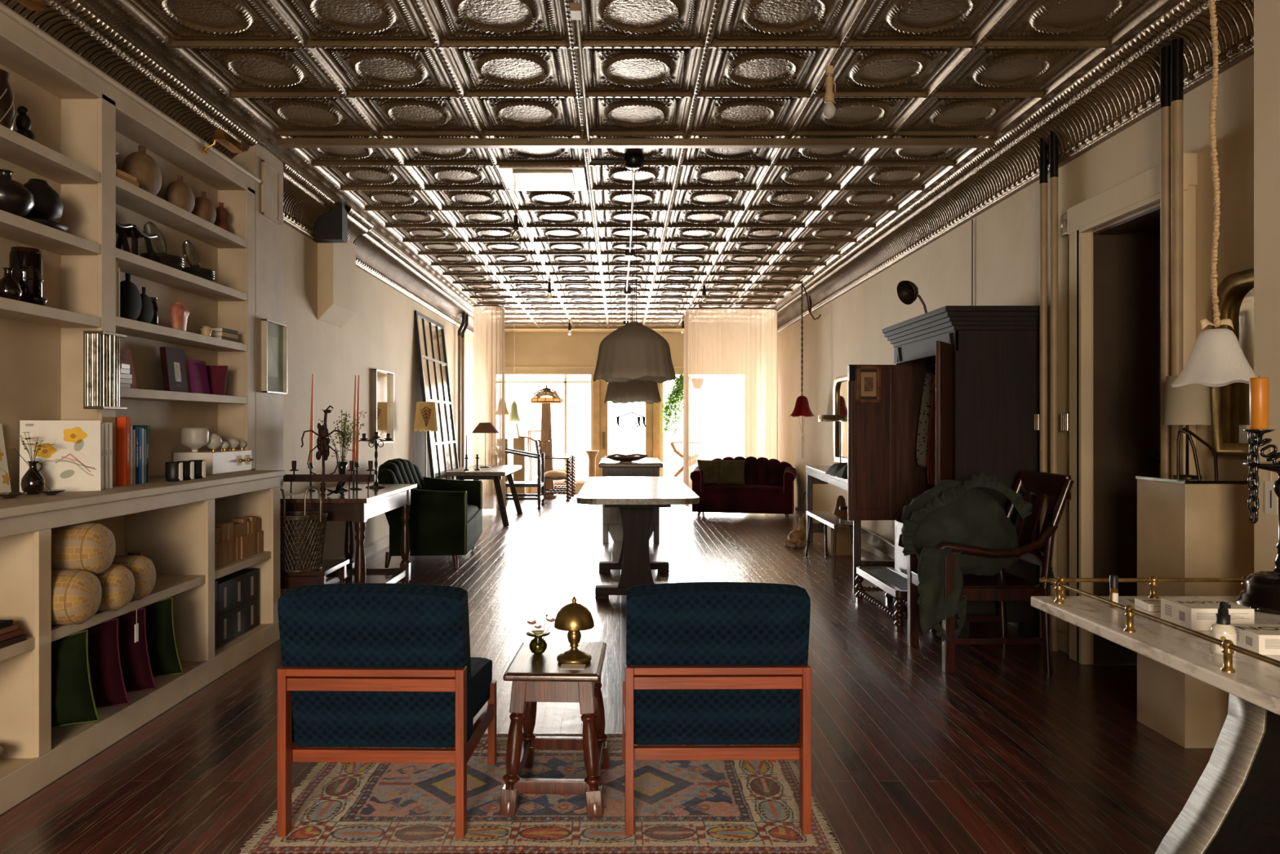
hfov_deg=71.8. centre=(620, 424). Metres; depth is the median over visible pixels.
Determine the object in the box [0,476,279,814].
base cabinet
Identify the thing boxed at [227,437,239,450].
light bulb
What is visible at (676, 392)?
plant
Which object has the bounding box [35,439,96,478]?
print
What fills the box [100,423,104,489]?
book
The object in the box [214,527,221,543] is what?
book
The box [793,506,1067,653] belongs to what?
baseboard
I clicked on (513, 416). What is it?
pendant lamp
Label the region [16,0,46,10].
picture light
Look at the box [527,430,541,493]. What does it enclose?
side table
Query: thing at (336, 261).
wall column
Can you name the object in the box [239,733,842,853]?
rug
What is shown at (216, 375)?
book
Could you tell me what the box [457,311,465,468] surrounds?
pipe
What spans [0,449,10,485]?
print
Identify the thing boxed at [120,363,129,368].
box
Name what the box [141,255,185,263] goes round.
glass dish
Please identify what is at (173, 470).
mug
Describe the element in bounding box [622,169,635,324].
conduit
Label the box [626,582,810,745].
cushion
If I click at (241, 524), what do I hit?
kraft box
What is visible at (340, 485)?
figurine
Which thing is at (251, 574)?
shoe box
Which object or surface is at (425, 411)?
print
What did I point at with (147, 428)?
book
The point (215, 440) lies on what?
light bulb
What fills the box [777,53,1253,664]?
wall
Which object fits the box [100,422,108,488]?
book
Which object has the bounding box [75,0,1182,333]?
ceiling
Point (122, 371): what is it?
box
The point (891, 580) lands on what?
stool
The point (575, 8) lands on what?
conduit
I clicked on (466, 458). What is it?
candlestick
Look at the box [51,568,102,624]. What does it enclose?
bolster cushion
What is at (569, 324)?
bulb socket
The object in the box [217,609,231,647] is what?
shoe box
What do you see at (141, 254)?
glass dish
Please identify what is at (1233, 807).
marble table
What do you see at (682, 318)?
bulb socket
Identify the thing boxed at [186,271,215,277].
glass dish
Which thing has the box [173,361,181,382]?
print
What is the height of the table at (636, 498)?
0.780 m
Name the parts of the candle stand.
chain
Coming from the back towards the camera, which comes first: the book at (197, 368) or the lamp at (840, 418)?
the lamp at (840, 418)
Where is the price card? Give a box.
[560,663,586,669]
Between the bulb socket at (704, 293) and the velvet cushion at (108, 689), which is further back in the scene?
the bulb socket at (704, 293)
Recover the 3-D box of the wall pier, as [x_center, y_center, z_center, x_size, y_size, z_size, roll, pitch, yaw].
[2.353,-0.240,1.982,0.315,2.980,2.165,0,0,0]
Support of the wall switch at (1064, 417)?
attached to the wall at (848, 330)
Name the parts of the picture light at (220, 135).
wall plate, arm, lamp shade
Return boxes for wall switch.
[1033,413,1039,431]
[1060,413,1069,431]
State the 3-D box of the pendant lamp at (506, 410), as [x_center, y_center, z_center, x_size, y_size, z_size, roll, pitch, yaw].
[-1.830,-0.926,13.700,0.251,1.547,0.226,0,0,0]
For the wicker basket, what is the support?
on the stool at (330, 567)
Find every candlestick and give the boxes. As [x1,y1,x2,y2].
[463,435,469,470]
[474,453,479,470]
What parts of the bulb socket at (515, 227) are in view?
bulb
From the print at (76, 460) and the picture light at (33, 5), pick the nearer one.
the picture light at (33, 5)
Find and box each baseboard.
[283,534,389,593]
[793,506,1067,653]
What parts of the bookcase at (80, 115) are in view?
shelf, shelf, shelf, moulding, shelf, shelf, shelf, shelf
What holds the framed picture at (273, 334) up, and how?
attached to the wall column at (268, 233)
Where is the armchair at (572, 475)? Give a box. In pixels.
[553,453,575,496]
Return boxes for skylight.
[499,165,586,191]
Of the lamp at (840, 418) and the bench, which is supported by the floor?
the bench
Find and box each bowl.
[0,746,3,754]
[22,216,68,231]
[604,453,647,461]
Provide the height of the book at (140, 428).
0.255 m
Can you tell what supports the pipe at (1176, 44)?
on the floor
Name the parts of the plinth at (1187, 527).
glass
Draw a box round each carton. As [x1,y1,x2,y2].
[1134,598,1160,611]
[1160,598,1254,631]
[1230,623,1279,655]
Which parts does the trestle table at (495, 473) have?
leg, leg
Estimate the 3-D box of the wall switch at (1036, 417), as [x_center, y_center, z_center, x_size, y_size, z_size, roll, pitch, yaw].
[2.432,-0.015,5.130,0.055,0.100,0.090,0,0,0]
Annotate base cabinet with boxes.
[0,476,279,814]
[598,457,663,542]
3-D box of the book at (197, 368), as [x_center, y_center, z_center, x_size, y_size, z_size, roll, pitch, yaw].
[-2.303,-0.258,4.829,0.046,0.191,0.162,0,0,0]
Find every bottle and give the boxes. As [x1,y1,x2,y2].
[1109,574,1118,608]
[1209,601,1236,655]
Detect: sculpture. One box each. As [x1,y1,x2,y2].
[115,221,133,252]
[115,224,157,261]
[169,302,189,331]
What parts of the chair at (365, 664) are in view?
leg, rail, leg, rail, seat rail, leg, rail, leg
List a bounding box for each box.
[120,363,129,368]
[120,368,129,373]
[120,373,132,378]
[120,377,132,383]
[120,382,130,387]
[173,449,253,474]
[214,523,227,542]
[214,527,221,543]
[214,542,217,568]
[214,578,231,615]
[214,580,217,603]
[214,603,217,626]
[214,625,217,648]
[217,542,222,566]
[217,573,245,608]
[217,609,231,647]
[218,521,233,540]
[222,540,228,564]
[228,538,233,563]
[231,603,245,639]
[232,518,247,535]
[233,522,243,536]
[233,524,235,538]
[233,524,239,537]
[233,537,236,560]
[233,568,257,602]
[236,536,240,559]
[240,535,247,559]
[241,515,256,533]
[244,533,250,556]
[244,596,257,631]
[247,520,251,533]
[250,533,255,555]
[254,531,257,553]
[256,518,260,531]
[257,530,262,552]
[613,153,644,172]
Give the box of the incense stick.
[8,446,50,490]
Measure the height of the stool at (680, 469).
0.950 m
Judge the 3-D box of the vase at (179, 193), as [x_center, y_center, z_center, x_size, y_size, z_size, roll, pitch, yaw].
[-2.292,-1.191,4.600,0.121,0.208,0.195,0,0,0]
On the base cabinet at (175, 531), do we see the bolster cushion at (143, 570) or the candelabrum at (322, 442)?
the bolster cushion at (143, 570)
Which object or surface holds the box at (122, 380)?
on the box at (122, 385)
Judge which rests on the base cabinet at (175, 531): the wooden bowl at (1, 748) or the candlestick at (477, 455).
the wooden bowl at (1, 748)
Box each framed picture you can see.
[261,319,287,394]
[856,365,880,402]
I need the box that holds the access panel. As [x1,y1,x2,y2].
[261,160,279,224]
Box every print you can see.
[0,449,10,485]
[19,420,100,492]
[34,426,87,457]
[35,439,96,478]
[54,453,94,472]
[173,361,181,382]
[176,364,180,380]
[420,406,431,426]
[864,377,873,391]
[1196,613,1248,619]
[1265,639,1279,648]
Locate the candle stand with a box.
[1235,428,1279,614]
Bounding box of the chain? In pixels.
[971,219,973,305]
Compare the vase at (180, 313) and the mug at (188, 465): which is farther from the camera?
the vase at (180, 313)
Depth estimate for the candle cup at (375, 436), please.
6.61 m
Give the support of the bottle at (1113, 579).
on the marble table at (1233, 807)
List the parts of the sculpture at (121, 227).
seat, leg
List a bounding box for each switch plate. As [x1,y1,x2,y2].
[237,455,245,465]
[245,454,253,464]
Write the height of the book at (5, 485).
0.271 m
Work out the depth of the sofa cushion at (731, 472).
12.22 m
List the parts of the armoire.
door, drawer, panel, hanging rail, door, cornice, panel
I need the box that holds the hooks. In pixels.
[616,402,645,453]
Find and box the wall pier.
[1253,0,1279,573]
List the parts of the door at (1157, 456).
knob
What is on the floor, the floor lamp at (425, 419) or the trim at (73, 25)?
the floor lamp at (425, 419)
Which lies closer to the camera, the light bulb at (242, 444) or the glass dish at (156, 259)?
the glass dish at (156, 259)
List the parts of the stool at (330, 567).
seat, leg, leg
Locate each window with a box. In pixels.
[414,310,458,479]
[505,374,593,482]
[659,382,683,481]
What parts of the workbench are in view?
post, cross rail, cross rail, rail, post, cross rail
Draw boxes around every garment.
[916,367,934,467]
[926,374,935,486]
[933,442,935,485]
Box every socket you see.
[511,208,519,239]
[546,278,551,299]
[567,320,571,334]
[680,317,684,333]
[702,280,706,302]
[822,65,835,118]
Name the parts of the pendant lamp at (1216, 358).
lamp shade, gathered cord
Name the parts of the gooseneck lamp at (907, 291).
lamp shade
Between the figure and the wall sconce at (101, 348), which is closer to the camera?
the figure
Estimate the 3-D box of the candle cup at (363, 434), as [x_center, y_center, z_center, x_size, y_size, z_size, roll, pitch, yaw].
[-1.920,0.091,6.620,0.064,0.052,0.064,0,0,0]
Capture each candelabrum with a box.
[283,404,375,493]
[359,431,393,488]
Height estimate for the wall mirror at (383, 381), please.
0.720 m
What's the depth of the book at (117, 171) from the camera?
3.96 m
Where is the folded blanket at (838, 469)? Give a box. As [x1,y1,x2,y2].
[824,462,847,478]
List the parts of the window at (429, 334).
rail, rail, rail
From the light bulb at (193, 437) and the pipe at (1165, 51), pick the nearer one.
the pipe at (1165, 51)
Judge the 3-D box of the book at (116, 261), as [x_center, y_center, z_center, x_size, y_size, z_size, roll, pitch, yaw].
[-2.310,-0.600,3.920,0.150,0.250,0.016,0,0,0]
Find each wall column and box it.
[231,142,283,596]
[317,240,355,328]
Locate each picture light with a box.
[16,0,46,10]
[202,128,244,154]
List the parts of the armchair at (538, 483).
arm, seat, arm, post, post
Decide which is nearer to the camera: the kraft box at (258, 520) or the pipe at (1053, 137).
the pipe at (1053, 137)
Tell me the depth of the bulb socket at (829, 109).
4.16 m
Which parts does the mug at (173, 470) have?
handle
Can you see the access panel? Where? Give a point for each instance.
(270, 176)
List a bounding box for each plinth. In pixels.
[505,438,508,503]
[513,437,525,497]
[1135,475,1253,748]
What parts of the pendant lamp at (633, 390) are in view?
cord, lamp shade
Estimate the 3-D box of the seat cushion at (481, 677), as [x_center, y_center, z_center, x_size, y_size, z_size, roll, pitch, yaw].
[-0.744,0.906,3.035,0.530,0.193,0.497,0,0,1]
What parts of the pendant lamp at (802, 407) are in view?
lamp shade, cord, swag cord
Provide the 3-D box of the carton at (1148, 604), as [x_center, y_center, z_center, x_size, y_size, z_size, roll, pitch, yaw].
[1.455,0.489,2.400,0.075,0.021,0.085,0,0,8]
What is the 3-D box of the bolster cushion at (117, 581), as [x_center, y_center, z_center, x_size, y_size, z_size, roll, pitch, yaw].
[-2.105,0.632,3.425,0.400,0.178,0.178,0,0,0]
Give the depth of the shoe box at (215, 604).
4.48 m
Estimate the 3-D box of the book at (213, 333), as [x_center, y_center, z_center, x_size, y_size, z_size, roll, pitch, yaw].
[-2.280,-0.506,5.020,0.130,0.026,0.180,0,0,3]
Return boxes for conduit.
[570,3,626,163]
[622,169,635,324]
[1060,213,1069,655]
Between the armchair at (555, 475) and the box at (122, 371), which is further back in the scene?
the armchair at (555, 475)
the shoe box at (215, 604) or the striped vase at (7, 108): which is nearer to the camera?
the striped vase at (7, 108)
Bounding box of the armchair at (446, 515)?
[377,457,482,568]
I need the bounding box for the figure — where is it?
[15,106,35,141]
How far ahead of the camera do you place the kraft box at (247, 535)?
4.84 m
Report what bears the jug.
on the bookcase at (80, 115)
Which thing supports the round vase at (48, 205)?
on the bowl at (51, 224)
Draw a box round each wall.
[13,222,473,561]
[504,333,684,493]
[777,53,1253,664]
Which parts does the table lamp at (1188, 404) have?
stem, lamp shade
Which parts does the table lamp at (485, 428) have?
stem, lamp shade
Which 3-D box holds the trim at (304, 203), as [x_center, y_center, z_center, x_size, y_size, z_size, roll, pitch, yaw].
[-2.295,-1.583,6.380,0.210,0.286,1.220,0,0,0]
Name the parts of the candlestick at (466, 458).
stem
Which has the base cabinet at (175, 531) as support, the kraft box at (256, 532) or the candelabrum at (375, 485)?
the kraft box at (256, 532)
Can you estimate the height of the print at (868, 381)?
0.100 m
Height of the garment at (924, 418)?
0.727 m
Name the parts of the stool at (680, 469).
seat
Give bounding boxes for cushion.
[50,523,115,575]
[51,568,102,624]
[51,629,99,727]
[79,617,129,707]
[95,564,134,611]
[111,555,155,600]
[111,607,156,692]
[138,596,183,676]
[277,582,473,747]
[470,657,492,717]
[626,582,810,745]
[697,459,724,484]
[717,459,745,484]
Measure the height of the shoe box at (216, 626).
0.113 m
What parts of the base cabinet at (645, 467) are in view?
leg, leg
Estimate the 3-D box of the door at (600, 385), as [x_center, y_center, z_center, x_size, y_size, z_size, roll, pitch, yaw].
[0.110,0.160,16.231,1.220,2.180,0.178,0,0,0]
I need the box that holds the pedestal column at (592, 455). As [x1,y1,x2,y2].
[585,450,598,476]
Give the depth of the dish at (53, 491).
3.33 m
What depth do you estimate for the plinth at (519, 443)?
14.81 m
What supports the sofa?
on the floor
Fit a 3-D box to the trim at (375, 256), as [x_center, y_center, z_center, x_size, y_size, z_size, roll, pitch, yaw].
[-2.295,-1.583,11.910,0.210,0.286,8.580,0,0,0]
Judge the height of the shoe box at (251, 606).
0.160 m
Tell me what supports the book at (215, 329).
on the book at (213, 333)
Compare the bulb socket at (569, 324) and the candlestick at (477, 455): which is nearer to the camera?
the candlestick at (477, 455)
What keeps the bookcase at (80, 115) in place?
on the countertop
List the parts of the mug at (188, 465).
handle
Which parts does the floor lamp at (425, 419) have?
lamp shade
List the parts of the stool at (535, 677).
leg, leg, seat, seat panel, leg, leg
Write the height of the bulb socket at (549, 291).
0.245 m
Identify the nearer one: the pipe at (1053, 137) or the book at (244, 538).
the book at (244, 538)
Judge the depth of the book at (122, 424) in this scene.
3.87 m
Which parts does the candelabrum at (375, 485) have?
stem, arm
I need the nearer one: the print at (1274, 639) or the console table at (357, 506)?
the print at (1274, 639)
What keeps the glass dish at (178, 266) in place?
on the bookcase at (80, 115)
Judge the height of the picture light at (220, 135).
0.110 m
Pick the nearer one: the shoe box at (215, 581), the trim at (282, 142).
the shoe box at (215, 581)
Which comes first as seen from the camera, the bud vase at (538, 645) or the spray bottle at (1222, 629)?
the spray bottle at (1222, 629)
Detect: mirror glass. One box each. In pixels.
[837,381,847,458]
[1231,285,1253,443]
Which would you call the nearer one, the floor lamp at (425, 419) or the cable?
the floor lamp at (425, 419)
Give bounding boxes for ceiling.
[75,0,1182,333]
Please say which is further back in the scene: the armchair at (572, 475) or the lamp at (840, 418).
the armchair at (572, 475)
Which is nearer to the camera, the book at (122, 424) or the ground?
the book at (122, 424)
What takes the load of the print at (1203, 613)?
on the carton at (1194, 614)
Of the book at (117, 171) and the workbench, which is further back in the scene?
the workbench
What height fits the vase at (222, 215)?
0.190 m
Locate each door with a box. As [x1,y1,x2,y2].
[593,373,659,476]
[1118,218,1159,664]
[1153,232,1159,475]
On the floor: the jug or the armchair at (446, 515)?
the armchair at (446, 515)
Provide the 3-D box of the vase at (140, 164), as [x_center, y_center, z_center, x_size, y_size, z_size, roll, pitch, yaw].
[-2.292,-1.209,4.235,0.146,0.245,0.235,0,0,0]
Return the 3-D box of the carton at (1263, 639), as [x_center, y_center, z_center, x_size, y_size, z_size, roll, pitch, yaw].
[1.467,0.477,1.965,0.164,0.045,0.110,0,0,4]
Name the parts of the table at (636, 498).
under frame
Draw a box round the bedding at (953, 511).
[901,472,1054,641]
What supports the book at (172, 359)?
on the bookcase at (80, 115)
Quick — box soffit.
[505,374,679,377]
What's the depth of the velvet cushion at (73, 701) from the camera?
3.15 m
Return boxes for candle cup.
[289,460,298,493]
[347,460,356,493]
[360,433,368,439]
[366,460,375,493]
[372,431,380,438]
[383,433,392,439]
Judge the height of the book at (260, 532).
0.120 m
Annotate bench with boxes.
[804,511,853,577]
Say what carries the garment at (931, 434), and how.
hanging from the armoire
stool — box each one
[280,559,349,588]
[499,641,609,817]
[669,441,683,476]
[855,566,937,631]
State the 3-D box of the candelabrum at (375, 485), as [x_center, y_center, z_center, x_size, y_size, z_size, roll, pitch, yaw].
[-1.830,0.261,6.620,0.266,0.417,0.142,0,0,0]
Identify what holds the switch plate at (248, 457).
attached to the box at (219, 461)
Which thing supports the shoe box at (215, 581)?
on the shoe box at (215, 604)
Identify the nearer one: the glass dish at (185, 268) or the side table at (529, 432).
the glass dish at (185, 268)
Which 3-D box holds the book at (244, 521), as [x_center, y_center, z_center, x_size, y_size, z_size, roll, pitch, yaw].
[-2.077,0.556,4.824,0.060,0.090,0.050,0,0,0]
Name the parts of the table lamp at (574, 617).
stem, lamp shade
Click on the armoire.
(983, 359)
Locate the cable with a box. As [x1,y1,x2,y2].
[801,320,802,457]
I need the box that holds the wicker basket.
[280,485,328,573]
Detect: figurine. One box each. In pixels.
[326,479,346,496]
[784,511,807,547]
[826,495,853,555]
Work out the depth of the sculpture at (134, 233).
4.10 m
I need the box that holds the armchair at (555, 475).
[534,439,571,501]
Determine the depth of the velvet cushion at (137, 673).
3.54 m
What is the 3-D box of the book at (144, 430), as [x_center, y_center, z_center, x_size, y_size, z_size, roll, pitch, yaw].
[-2.260,0.143,4.027,0.190,0.245,0.018,0,0,0]
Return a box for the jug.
[201,325,213,336]
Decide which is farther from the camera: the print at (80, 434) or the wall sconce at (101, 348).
the wall sconce at (101, 348)
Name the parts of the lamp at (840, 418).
lamp shade, stem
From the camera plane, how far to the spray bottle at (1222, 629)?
1.92 m
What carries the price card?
on the stool at (535, 677)
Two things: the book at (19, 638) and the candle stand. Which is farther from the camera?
the book at (19, 638)
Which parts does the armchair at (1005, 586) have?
leg, seat rail, leg, arm, arm, seat, seat rail, leg, seat rail, rail, crest rail, leg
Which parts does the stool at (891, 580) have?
leg, seat rail, seat rail, cane seat, leg, seat rail, leg, seat rail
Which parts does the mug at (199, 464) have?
handle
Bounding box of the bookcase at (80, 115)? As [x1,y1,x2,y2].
[0,1,261,492]
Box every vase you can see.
[0,68,16,130]
[0,168,34,217]
[17,431,54,494]
[22,177,63,221]
[120,272,142,319]
[121,145,162,195]
[127,551,155,569]
[136,286,153,323]
[149,297,158,324]
[164,174,195,213]
[191,191,216,223]
[213,202,230,231]
[318,409,366,490]
[525,613,555,653]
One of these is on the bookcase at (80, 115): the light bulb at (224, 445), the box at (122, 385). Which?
the box at (122, 385)
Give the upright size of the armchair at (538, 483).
0.937 m
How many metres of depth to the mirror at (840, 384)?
9.70 m
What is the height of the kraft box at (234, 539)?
0.120 m
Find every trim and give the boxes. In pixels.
[0,0,257,159]
[275,137,995,147]
[283,163,337,242]
[313,203,347,242]
[324,208,373,243]
[353,229,473,336]
[504,366,683,484]
[774,0,1253,333]
[1066,152,1197,664]
[1093,205,1159,665]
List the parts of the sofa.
arm, seat, panel, backrest, arm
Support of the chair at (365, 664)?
on the rug
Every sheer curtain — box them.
[472,304,506,509]
[683,306,777,506]
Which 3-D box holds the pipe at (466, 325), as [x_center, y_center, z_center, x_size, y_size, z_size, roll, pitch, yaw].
[-2.320,-0.215,13.172,0.108,2.930,0.050,0,0,0]
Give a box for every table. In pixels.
[280,484,417,589]
[445,465,522,526]
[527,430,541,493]
[576,476,699,599]
[1031,576,1279,853]
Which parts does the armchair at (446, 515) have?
leg, backrest, arm, arm, leg, seat, panel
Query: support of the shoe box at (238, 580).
on the shoe box at (238, 613)
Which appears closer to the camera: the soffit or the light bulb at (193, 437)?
the light bulb at (193, 437)
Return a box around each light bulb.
[180,426,208,452]
[206,433,222,451]
[220,440,228,450]
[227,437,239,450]
[238,440,245,449]
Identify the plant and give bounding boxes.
[660,370,683,437]
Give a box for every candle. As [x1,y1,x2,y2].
[305,373,316,491]
[350,375,355,488]
[351,374,362,489]
[1248,375,1269,429]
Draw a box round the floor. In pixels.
[0,493,1213,853]
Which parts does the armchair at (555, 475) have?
leg, leg, arm, seat, seat frame, arm, leg, leg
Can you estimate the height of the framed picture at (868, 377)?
0.260 m
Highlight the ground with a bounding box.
[511,467,683,480]
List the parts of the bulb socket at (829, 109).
bulb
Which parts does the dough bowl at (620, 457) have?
handle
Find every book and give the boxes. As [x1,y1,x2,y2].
[0,423,11,492]
[0,619,13,628]
[0,623,17,635]
[0,628,22,641]
[0,634,26,648]
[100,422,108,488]
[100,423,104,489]
[108,422,112,488]
[115,168,137,181]
[115,172,138,186]
[115,261,117,315]
[115,417,129,485]
[117,267,119,316]
[120,348,137,388]
[129,425,133,484]
[133,425,150,482]
[133,426,138,484]
[133,429,135,484]
[138,426,142,484]
[142,428,143,483]
[143,429,146,483]
[159,346,188,392]
[187,359,209,394]
[200,327,237,334]
[200,331,238,339]
[205,365,228,395]
[212,336,239,342]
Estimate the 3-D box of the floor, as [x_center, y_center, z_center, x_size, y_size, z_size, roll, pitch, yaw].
[0.280,1.300,6.310,6.160,0.100,20.020,0,0,0]
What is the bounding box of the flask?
[0,267,22,300]
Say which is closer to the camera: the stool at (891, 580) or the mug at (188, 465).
the mug at (188, 465)
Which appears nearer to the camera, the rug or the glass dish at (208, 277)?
the rug
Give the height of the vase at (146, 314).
0.186 m
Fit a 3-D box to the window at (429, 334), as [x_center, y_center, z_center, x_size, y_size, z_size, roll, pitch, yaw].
[-2.260,-0.040,11.100,0.320,2.589,1.600,0,0,0]
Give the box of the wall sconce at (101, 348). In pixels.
[83,330,127,409]
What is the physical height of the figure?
0.156 m
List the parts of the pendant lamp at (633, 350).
cord, lamp shade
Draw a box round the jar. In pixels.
[8,246,44,303]
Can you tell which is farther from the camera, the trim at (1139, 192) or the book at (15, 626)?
the trim at (1139, 192)
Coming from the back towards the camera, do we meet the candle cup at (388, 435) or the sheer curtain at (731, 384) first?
the sheer curtain at (731, 384)
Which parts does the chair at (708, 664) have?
rail, leg, leg, seat rail, rail, leg, rail, leg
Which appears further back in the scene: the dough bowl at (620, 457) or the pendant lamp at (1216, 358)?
the dough bowl at (620, 457)
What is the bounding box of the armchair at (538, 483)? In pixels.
[497,448,544,509]
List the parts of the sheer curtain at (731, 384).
rail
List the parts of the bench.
leg, leg, seat, leg, leg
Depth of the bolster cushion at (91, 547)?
3.23 m
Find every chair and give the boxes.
[277,582,496,838]
[515,423,549,449]
[622,582,811,835]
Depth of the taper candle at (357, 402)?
6.41 m
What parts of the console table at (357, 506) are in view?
leg, leg, leg, leg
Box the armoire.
[847,305,1039,637]
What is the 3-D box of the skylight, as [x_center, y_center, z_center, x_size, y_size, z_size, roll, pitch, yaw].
[-0.520,-1.700,6.115,0.560,0.036,0.570,0,0,0]
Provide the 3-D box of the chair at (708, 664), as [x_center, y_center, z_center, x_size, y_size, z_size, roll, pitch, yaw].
[0.294,0.865,2.980,0.565,0.754,0.646,0,0,-1]
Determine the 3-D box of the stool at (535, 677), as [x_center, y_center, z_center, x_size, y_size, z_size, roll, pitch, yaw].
[-0.212,1.018,3.020,0.331,0.455,0.451,0,0,2]
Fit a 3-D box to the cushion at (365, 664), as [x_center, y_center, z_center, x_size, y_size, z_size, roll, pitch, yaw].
[-0.750,0.746,2.739,0.555,0.515,0.203,0,0,1]
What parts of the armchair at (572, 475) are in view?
seat, arm, arm, leg, leg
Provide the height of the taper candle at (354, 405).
0.830 m
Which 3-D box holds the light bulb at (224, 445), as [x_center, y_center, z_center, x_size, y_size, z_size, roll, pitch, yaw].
[-2.220,0.119,4.955,0.044,0.056,0.044,0,0,0]
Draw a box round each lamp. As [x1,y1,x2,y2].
[413,401,437,476]
[471,422,498,467]
[505,401,510,414]
[506,400,521,422]
[529,384,563,498]
[554,595,594,664]
[592,179,676,382]
[604,231,661,404]
[789,284,821,440]
[817,414,847,462]
[896,280,927,313]
[1164,375,1211,478]
[1170,0,1257,386]
[1176,426,1217,479]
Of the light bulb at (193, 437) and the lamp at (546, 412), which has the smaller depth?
the light bulb at (193, 437)
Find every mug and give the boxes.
[164,462,182,481]
[177,460,194,479]
[191,459,205,478]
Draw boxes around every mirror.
[372,368,394,443]
[833,374,847,462]
[1212,267,1253,459]
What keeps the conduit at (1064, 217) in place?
attached to the wall at (848, 330)
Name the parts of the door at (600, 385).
handle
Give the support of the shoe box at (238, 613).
on the base cabinet at (175, 531)
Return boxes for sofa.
[689,456,795,517]
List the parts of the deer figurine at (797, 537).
hind leg, hind leg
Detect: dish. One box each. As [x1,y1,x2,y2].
[0,492,27,498]
[32,297,48,306]
[35,488,65,495]
[139,253,185,261]
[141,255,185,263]
[143,221,167,253]
[146,257,185,266]
[155,260,185,270]
[181,269,215,275]
[182,240,200,267]
[183,266,215,272]
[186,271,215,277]
[193,274,215,281]
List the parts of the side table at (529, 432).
leg, leg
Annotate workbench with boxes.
[801,465,894,586]
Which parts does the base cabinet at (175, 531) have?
shelf, shelf, shelf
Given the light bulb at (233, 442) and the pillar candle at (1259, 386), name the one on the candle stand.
the pillar candle at (1259, 386)
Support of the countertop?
on the base cabinet at (175, 531)
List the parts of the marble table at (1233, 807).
rail post, rail post, rail post, rail post, gallery rail, rail post, rail post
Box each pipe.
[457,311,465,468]
[461,314,468,467]
[1039,137,1048,645]
[1049,130,1057,651]
[1160,45,1171,475]
[1170,37,1183,475]
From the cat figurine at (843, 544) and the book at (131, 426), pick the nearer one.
the book at (131, 426)
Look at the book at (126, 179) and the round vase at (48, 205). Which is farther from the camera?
the book at (126, 179)
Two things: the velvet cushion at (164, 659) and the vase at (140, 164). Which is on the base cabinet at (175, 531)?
the velvet cushion at (164, 659)
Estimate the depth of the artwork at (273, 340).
5.57 m
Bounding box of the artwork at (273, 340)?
[267,335,278,377]
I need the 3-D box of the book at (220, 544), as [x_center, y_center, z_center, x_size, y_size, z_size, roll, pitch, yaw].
[-2.072,0.662,4.518,0.060,0.120,0.043,0,0,0]
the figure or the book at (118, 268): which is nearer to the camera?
the figure
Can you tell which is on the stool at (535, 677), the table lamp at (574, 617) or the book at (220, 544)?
the table lamp at (574, 617)
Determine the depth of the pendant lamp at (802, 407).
10.67 m
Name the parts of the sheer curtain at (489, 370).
rail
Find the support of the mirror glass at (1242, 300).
attached to the gilt mirror at (1235, 292)
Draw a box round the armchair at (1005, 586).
[897,470,1074,673]
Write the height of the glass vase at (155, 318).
0.150 m
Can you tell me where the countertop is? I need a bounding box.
[0,470,284,518]
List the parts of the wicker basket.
handle, handle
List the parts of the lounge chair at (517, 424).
arm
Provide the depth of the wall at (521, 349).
16.20 m
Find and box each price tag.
[134,608,138,642]
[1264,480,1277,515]
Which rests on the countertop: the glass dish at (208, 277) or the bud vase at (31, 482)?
the bud vase at (31, 482)
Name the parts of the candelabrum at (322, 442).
scroll arm, scroll arm, scroll arm, scroll arm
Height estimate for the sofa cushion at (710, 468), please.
0.342 m
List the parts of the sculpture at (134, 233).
leg, leg, leg, seat, leg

